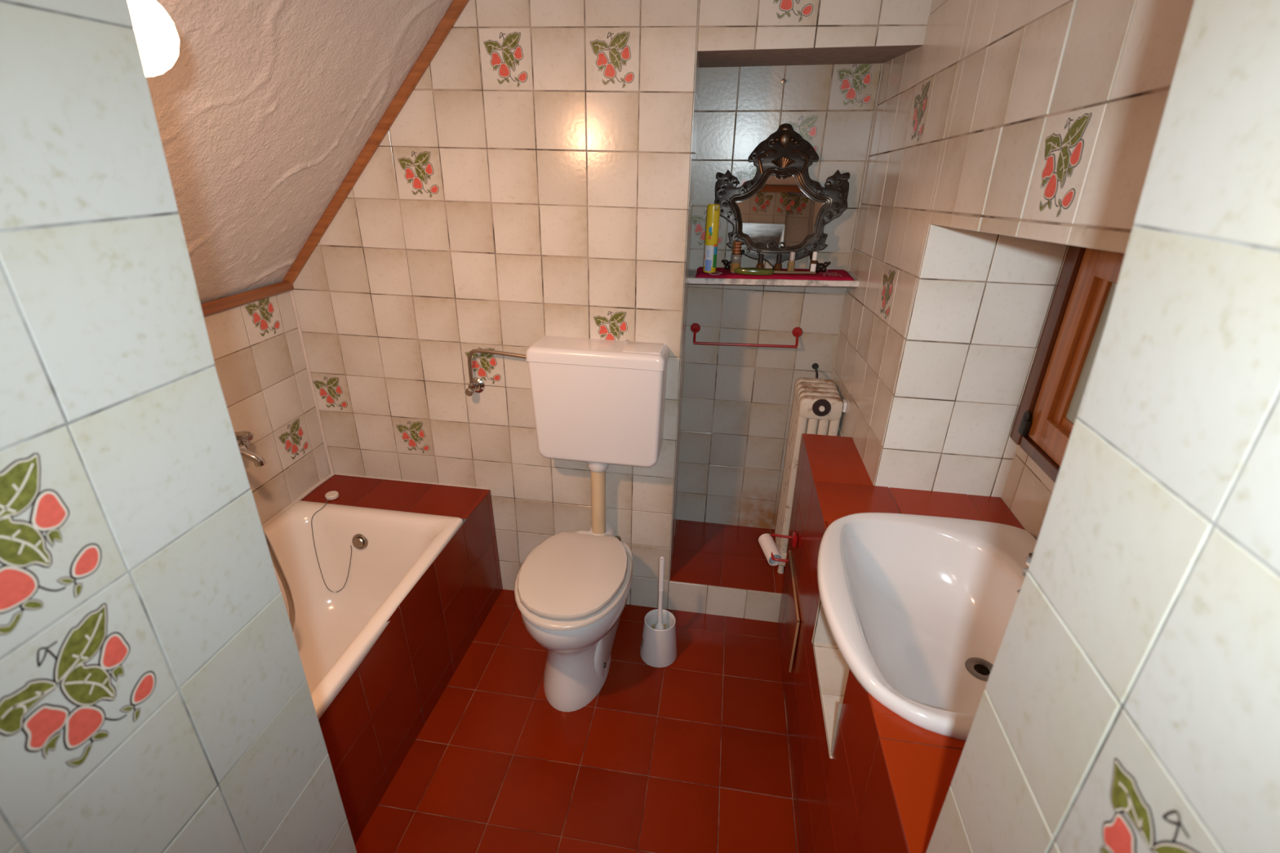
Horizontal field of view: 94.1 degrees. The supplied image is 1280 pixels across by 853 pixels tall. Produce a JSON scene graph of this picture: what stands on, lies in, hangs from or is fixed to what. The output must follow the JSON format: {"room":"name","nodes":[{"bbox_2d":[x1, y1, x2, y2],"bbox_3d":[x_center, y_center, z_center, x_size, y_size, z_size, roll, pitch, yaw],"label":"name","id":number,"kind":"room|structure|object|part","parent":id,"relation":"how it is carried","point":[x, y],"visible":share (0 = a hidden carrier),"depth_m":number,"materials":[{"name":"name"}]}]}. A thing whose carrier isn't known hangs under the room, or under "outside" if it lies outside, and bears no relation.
{"room":"bathroom","nodes":[
{"label":"bathroom","id":0,"kind":"room"},
{"bbox_2d":[0,0,356,852],"bbox_3d":[-0.541,0.431,0.477,1.841,2.080,0.750,5,25,7],"label":"wall","id":1,"kind":"structure","parent":0,"point":[155,695],"depth_m":0.53,"materials":[{"name":"beige tile"}]},
{"bbox_2d":[128,0,179,76],"bbox_3d":[-0.593,-0.423,0.617,0.099,0.099,0.229,5,25,7],"label":"wall lamp","id":2,"kind":"object","parent":1,"relation":"attached to","point":[157,38],"visible":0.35,"depth_m":0.67,"materials":[{"name":"white plastic"}]},
{"bbox_2d":[204,291,330,524],"bbox_3d":[-1.306,0.338,1.686,0.005,1.210,1.330,5,25,7],"label":"wall","id":3,"kind":"structure","parent":0,"point":[256,347],"depth_m":1.99,"materials":[{"name":"beige tile"}]},
{"bbox_2d":[200,280,293,316],"bbox_3d":[-1.287,-0.212,1.436,0.016,0.034,1.318,5,25,7],"label":"trim","id":4,"kind":"structure","parent":3,"relation":"attached to","point":[220,304],"depth_m":1.83,"materials":[{"name":"brown wood"}]},
{"bbox_2d":[234,431,266,466],"bbox_3d":[-1.192,0.091,1.738,0.169,0.083,0.236,5,25,7],"label":"mixer tap","id":5,"kind":"object","parent":3,"relation":"attached to","point":[244,437],"visible":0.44,"depth_m":1.76,"materials":[{"name":"silver metal"}]},
{"bbox_3d":[-1.206,0.037,1.819,0.049,0.054,0.048,5,25,7],"label":"handle","id":6,"kind":"part","parent":5,"relation":"part of","materials":[{"name":"silver metal"}]},
{"bbox_3d":[-1.167,0.088,1.746,0.123,0.061,0.030,-1,25,-5],"label":"spout","id":7,"kind":"part","parent":5,"relation":"part of","materials":[{"name":"silver metal"}]},
{"bbox_2d":[146,0,453,303],"bbox_3d":[-0.171,-0.540,1.096,2.334,0.953,1.350,5,25,7],"label":"ceiling","id":8,"kind":"structure","parent":0,"point":[264,108],"depth_m":1.41,"materials":[{"name":"paint"}]},
{"bbox_2d":[354,589,799,852],"bbox_3d":[-0.178,1.131,1.461,1.170,0.002,2.055,5,25,7],"label":"floor","id":9,"kind":"structure","parent":0,"point":[691,754],"depth_m":1.78,"materials":[{"name":"red tile"}]},
{"bbox_2d":[301,474,502,844],"bbox_3d":[-0.984,0.697,1.799,0.662,0.473,1.318,5,25,7],"label":"tub surround","id":10,"kind":"object","parent":9,"relation":"on","point":[371,726],"visible":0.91,"depth_m":1.83,"materials":[{"name":"red tile"}]},
{"bbox_2d":[311,490,351,592],"bbox_3d":[-1.113,0.422,2.155,0.113,0.309,0.210,-13,28,-28],"label":"plug","id":11,"kind":"object","parent":10,"relation":"on","point":[331,495],"visible":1,"depth_m":2.13,"materials":[{"name":"plastic"}]},
{"bbox_2d":[262,500,463,719],"bbox_3d":[-1.009,0.683,1.689,0.632,0.375,1.102,5,25,7],"label":"bathtub","id":12,"kind":"object","parent":10,"relation":"in","point":[333,633],"visible":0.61,"depth_m":2.07,"materials":[{"name":"ceramic"}]},
{"bbox_2d":[262,529,295,631],"bbox_3d":[-1.110,0.483,1.746,0.142,0.684,0.347,-9,26,-20],"label":"shower hose","id":13,"kind":"object","parent":12,"relation":"in","point":[275,561],"visible":0.3,"depth_m":1.77,"materials":[{"name":"silver metal"}]},
{"bbox_2d":[514,522,633,711],"bbox_3d":[-0.207,0.625,2.028,0.359,0.447,0.578,5,25,7],"label":"toilet","id":14,"kind":"object","parent":9,"relation":"on","point":[572,590],"visible":1,"depth_m":1.87,"materials":[{"name":"white ceramic"}]},
{"bbox_3d":[-0.211,0.460,1.877,0.332,0.022,0.404,5,25,7],"label":"lid","id":15,"kind":"part","parent":14,"relation":"part of","materials":[{"name":"beige plastic"}]},
{"bbox_3d":[-0.214,0.485,1.888,0.359,0.018,0.438,5,25,7],"label":"seat","id":16,"kind":"part","parent":14,"relation":"part of","materials":[{"name":"beige plastic"}]},
{"bbox_2d":[640,608,676,667],"bbox_3d":[0.068,0.747,2.119,0.134,0.159,0.134,5,25,7],"label":"toilet brush holder","id":17,"kind":"object","parent":9,"relation":"on","point":[658,649],"visible":0.97,"depth_m":2.08,"materials":[{"name":"plastic"}]},
{"bbox_2d":[651,556,668,630],"bbox_3d":[0.072,0.609,2.053,0.069,0.367,0.071,5,25,7],"label":"toilet brush","id":18,"kind":"object","parent":17,"relation":"in","point":[659,625],"visible":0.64,"depth_m":2.04,"materials":[{"name":"plastic"}]},
{"bbox_3d":[0.072,0.588,2.046,0.036,0.323,0.038,5,25,7],"label":"handle","id":19,"kind":"part","parent":18,"relation":"part of","materials":[{"name":"plastic"}]},
{"bbox_2d":[667,519,785,622],"bbox_3d":[0.420,0.595,2.490,0.600,0.142,0.433,5,25,7],"label":"ledge","id":20,"kind":"object","parent":9,"relation":"on","point":[717,569],"visible":0.66,"depth_m":2.35,"materials":[{"name":"red tile"}]},
{"bbox_2d":[774,363,847,573],"bbox_3d":[0.643,0.176,2.317,0.155,0.779,0.331,5,25,7],"label":"radiator","id":21,"kind":"object","parent":20,"relation":"on","point":[818,406],"visible":0.64,"depth_m":2.13,"materials":[{"name":"metal"}]},
{"bbox_2d":[777,433,1024,852],"bbox_3d":[0.666,0.685,1.492,0.492,0.821,1.329,5,25,7],"label":"countertop","id":22,"kind":"structure","parent":9,"relation":"on","point":[851,755],"depth_m":1.44,"materials":[{"name":"red tile"}]},
{"bbox_2d":[769,532,798,562],"bbox_3d":[0.453,0.383,1.877,0.091,0.040,0.140,5,25,7],"label":"toilet roll holder","id":23,"kind":"object","parent":22,"relation":"attached to","point":[794,538],"visible":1,"depth_m":1.91,"materials":[{"name":"red plastic"}]},
{"bbox_2d":[758,533,782,565],"bbox_3d":[0.412,0.389,1.889,0.046,0.053,0.103,-2,25,-7],"label":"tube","id":24,"kind":"object","parent":23,"relation":"hanging from","point":[766,542],"visible":0.97,"depth_m":1.87,"materials":[{"name":"paper"}]},
{"bbox_3d":[0.502,0.673,1.514,0.161,0.818,1.329,5,25,7],"label":"panel","id":25,"kind":"part","parent":22,"relation":"part of","materials":[{"name":"red tile"}]},
{"bbox_2d":[817,512,1037,741],"bbox_3d":[0.628,0.431,1.229,0.526,0.190,0.644,5,25,7],"label":"washbasin","id":26,"kind":"object","parent":22,"relation":"in","point":[919,609],"visible":0.67,"depth_m":1.33,"materials":[{"name":"white ceramic"}]},
{"bbox_2d":[1016,552,1033,593],"bbox_3d":[0.800,0.333,1.156,0.130,0.062,0.270,5,25,7],"label":"tap","id":27,"kind":"object","parent":22,"relation":"on","point":[1028,557],"visible":0.05,"depth_m":1.26,"materials":[{"name":"silver metal"}]},
{"bbox_3d":[0.837,0.295,1.257,0.043,0.048,0.043,15,28,28],"label":"handle","id":28,"kind":"part","parent":27,"relation":"part of","materials":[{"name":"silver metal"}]},
{"bbox_2d":[292,0,932,608],"bbox_3d":[-0.247,-0.267,1.970,1.925,2.115,0.004,5,25,7],"label":"wall","id":29,"kind":"structure","parent":0,"point":[532,183],"depth_m":1.85,"materials":[{"name":"beige tile"}]},
{"bbox_2d":[282,0,469,284],"bbox_3d":[-0.790,-0.863,1.782,0.847,0.938,0.016,5,25,7],"label":"trim","id":30,"kind":"structure","parent":29,"relation":"attached to","point":[456,7],"depth_m":1.77,"materials":[{"name":"brown wood"}]},
{"bbox_2d":[464,348,525,396],"bbox_3d":[-0.471,-0.174,2.006,0.262,0.174,0.077,5,25,7],"label":"angle valve","id":31,"kind":"object","parent":29,"relation":"attached to","point":[476,384],"visible":0.98,"depth_m":2.01,"materials":[{"name":"silver metal"}]},
{"bbox_3d":[-0.577,-0.118,2.021,0.028,0.028,0.024,5,25,7],"label":"knob","id":32,"kind":"part","parent":31,"relation":"part of","materials":[{"name":"silver metal"}]},
{"bbox_2d":[262,105,877,528],"bbox_3d":[-0.585,-0.236,1.952,2.577,1.740,0.970,-14,29,-31],"label":"trim","id":33,"kind":"structure","parent":29,"relation":"attached to","point":[303,495],"depth_m":2.21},
{"bbox_2d":[525,335,669,534],"bbox_3d":[-0.139,0.081,2.031,0.439,0.742,0.144,5,25,7],"label":"toilet cistern","id":34,"kind":"object","parent":29,"relation":"attached to","point":[598,402],"visible":0.96,"depth_m":1.89,"materials":[{"name":"white plastic"}]},
{"bbox_3d":[-0.135,-0.067,1.965,0.430,0.360,0.141,5,25,7],"label":"tank","id":35,"kind":"part","parent":34,"relation":"part of","materials":[{"name":"white plastic"}]},
{"bbox_3d":[-0.132,-0.235,1.886,0.439,0.044,0.144,5,25,7],"label":"tank lid","id":36,"kind":"part","parent":34,"relation":"part of","materials":[{"name":"white plastic"}]},
{"bbox_2d":[669,51,700,579],"bbox_3d":[0.156,-0.289,2.133,0.004,1.755,0.430,4,25,5],"label":"wall","id":37,"kind":"structure","parent":0,"point":[697,73],"depth_m":2.00,"materials":[{"name":"beige tile"}]},
{"bbox_2d":[675,62,883,528],"bbox_3d":[0.464,-0.364,2.284,0.587,1.779,0.004,5,25,7],"label":"wall niche","id":38,"kind":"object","parent":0,"point":[737,403],"visible":0.63,"depth_m":2.25,"materials":[{"name":"beige tile"}]},
{"bbox_2d":[690,323,802,347],"bbox_3d":[0.402,-0.345,2.269,0.425,0.077,0.061,5,25,7],"label":"towel rail","id":39,"kind":"object","parent":38,"relation":"attached to","point":[797,331],"visible":1,"depth_m":2.26,"materials":[{"name":"red plastic"}]},
{"bbox_3d":[0.215,-0.381,2.311,0.039,0.039,0.012,5,25,7],"label":"mounting plate","id":40,"kind":"part","parent":39,"relation":"part of","materials":[{"name":"red metal"}]},
{"bbox_3d":[0.596,-0.357,2.258,0.039,0.039,0.012,5,25,7],"label":"mounting plate","id":41,"kind":"part","parent":39,"relation":"part of","materials":[{"name":"red metal"}]},
{"bbox_2d":[687,269,858,287],"bbox_3d":[0.458,-0.526,2.108,0.582,0.038,0.184,5,25,7],"label":"wall shelf","id":42,"kind":"object","parent":38,"relation":"attached to","point":[691,279],"visible":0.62,"depth_m":2.03,"materials":[{"name":"white stone"}]},
{"bbox_2d":[695,266,854,280],"bbox_3d":[0.465,-0.537,2.091,0.532,0.028,0.160,5,25,7],"label":"towel","id":43,"kind":"object","parent":42,"relation":"on","point":[721,273],"visible":0.67,"depth_m":2.04,"materials":[{"name":"fabric"}]},
{"bbox_2d":[702,203,719,272],"bbox_3d":[0.246,-0.647,2.052,0.045,0.225,0.046,5,25,7],"label":"aerosol can","id":44,"kind":"object","parent":43,"relation":"on","point":[713,217],"visible":1,"depth_m":2.04,"materials":[{"name":"yellow paint"}]},
{"bbox_2d":[729,240,742,273],"bbox_3d":[0.333,-0.589,2.065,0.036,0.107,0.036,5,25,7],"label":"perfume bottle","id":45,"kind":"object","parent":43,"relation":"on","point":[735,260],"visible":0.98,"depth_m":2.05,"materials":[{"name":"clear glass"}]},
{"bbox_3d":[0.333,-0.568,2.074,0.035,0.062,0.035,5,25,7],"label":"glass","id":46,"kind":"part","parent":45,"relation":"part of","materials":[{"name":"clear glass"}]},
{"bbox_2d":[733,266,815,275],"bbox_3d":[0.461,-0.531,2.045,0.275,0.018,0.054,5,25,7],"label":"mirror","id":47,"kind":"object","parent":43,"relation":"on","point":[744,270],"visible":1,"depth_m":2.04,"materials":[{"name":"green plastic"}]},
{"bbox_2d":[755,253,764,267],"bbox_3d":[0.417,-0.565,2.064,0.027,0.063,0.027,5,25,7],"label":"bottle","id":48,"kind":"object","parent":47,"relation":"on","point":[760,264],"visible":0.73,"depth_m":2.06,"materials":[{"name":"orange glass"}]},
{"bbox_3d":[0.417,-0.552,2.070,0.027,0.034,0.027,5,25,7],"label":"glass","id":49,"kind":"part","parent":48,"relation":"part of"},
{"bbox_3d":[0.526,-0.527,2.040,0.144,0.012,0.011,4,25,5],"label":"handle","id":50,"kind":"part","parent":47,"relation":"part of","materials":[{"name":"brown plastic"}]},
{"bbox_2d":[773,253,782,271],"bbox_3d":[0.478,-0.562,2.055,0.027,0.063,0.027,5,25,7],"label":"bottle","id":51,"kind":"object","parent":43,"relation":"on","point":[778,266],"visible":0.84,"depth_m":2.05,"materials":[{"name":"orange glass"}]},
{"bbox_3d":[0.477,-0.549,2.061,0.027,0.034,0.027,5,25,7],"label":"glass","id":52,"kind":"part","parent":51,"relation":"part of","materials":[{"name":"brown glass"}]},
{"bbox_2d":[714,123,849,272],"bbox_3d":[0.478,-0.772,2.030,0.450,0.469,0.119,5,25,7],"label":"mirror","id":53,"kind":"object","parent":43,"relation":"on","point":[781,210],"visible":0.98,"depth_m":2.04,"materials":[{"name":"brown metal"}]},
{"bbox_3d":[0.478,-0.740,2.051,0.322,0.253,0.050,5,25,7],"label":"glass","id":54,"kind":"part","parent":53,"relation":"part of","materials":[{"name":"clear mirror"}]},
{"bbox_2d":[786,251,795,271],"bbox_3d":[0.521,-0.563,2.047,0.024,0.071,0.024,5,25,7],"label":"bottle","id":55,"kind":"object","parent":43,"relation":"on","point":[791,265],"visible":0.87,"depth_m":2.04,"materials":[{"name":"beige glass"}]},
{"bbox_3d":[0.521,-0.551,2.053,0.024,0.044,0.024,5,25,7],"label":"glass","id":56,"kind":"part","parent":55,"relation":"part of","materials":[{"name":"glass"}]},
{"bbox_2d":[808,251,817,273],"bbox_3d":[0.594,-0.559,2.034,0.023,0.073,0.023,5,25,7],"label":"bottle","id":57,"kind":"object","parent":43,"relation":"on","point":[813,265],"visible":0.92,"depth_m":2.03,"materials":[{"name":"white plastic"}]},
{"bbox_3d":[0.593,-0.547,2.040,0.023,0.046,0.023,5,25,7],"label":"glass","id":58,"kind":"part","parent":57,"relation":"part of","materials":[{"name":"glass"}]},
{"bbox_2d":[781,78,786,84],"bbox_3d":[0.465,-1.115,1.923,0.018,0.018,0.032,5,25,7],"label":"wall hook","id":59,"kind":"object","parent":38,"relation":"attached to","point":[784,80],"visible":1,"depth_m":1.93,"materials":[{"name":"silver metal"}]},
{"bbox_2d":[697,44,922,67],"bbox_3d":[0.454,-1.072,1.732,0.610,0.026,0.440,5,25,7],"label":"niche","id":60,"kind":"object","parent":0,"point":[879,54],"visible":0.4,"depth_m":1.70,"materials":[{"name":"white paint"}]},
{"bbox_2d":[875,224,1069,497],"bbox_3d":[0.819,-0.136,1.480,0.332,0.730,0.003,5,25,7],"label":"wall","id":61,"kind":"structure","parent":0,"point":[982,303],"depth_m":1.47,"materials":[{"name":"beige tile"}]},
{"bbox_2d":[831,0,1194,485],"bbox_3d":[0.636,-0.005,1.443,0.007,2.115,1.780,4,25,6],"label":"wall","id":62,"kind":"structure","parent":0,"point":[1040,120],"depth_m":1.06,"materials":[{"name":"beige tile"}]},
{"bbox_2d":[1000,444,1055,540],"bbox_3d":[0.904,0.064,1.002,0.004,0.770,1.010,5,25,7],"label":"wall","id":63,"kind":"structure","parent":62,"relation":"in","point":[1028,491],"depth_m":1.47,"materials":[{"name":"beige tile"}]},
{"bbox_2d":[1009,244,1124,483],"bbox_3d":[0.914,-0.046,1.052,0.067,0.532,0.814,5,25,7],"label":"window","id":64,"kind":"structure","parent":63,"relation":"attached to","point":[1076,321],"depth_m":1.33,"materials":[{"name":"brown wood"}]},
{"bbox_3d":[0.925,-0.048,1.057,0.004,0.364,0.595,5,25,7],"label":"pane","id":65,"kind":"part","parent":64,"relation":"part of","materials":[{"name":"glass"}]},
{"bbox_2d":[925,0,1279,852],"bbox_3d":[0.559,0.523,0.334,0.522,2.080,0.748,5,25,7],"label":"wall","id":66,"kind":"structure","parent":0,"point":[1130,703],"depth_m":0.39,"materials":[{"name":"beige tile"}]}
]}

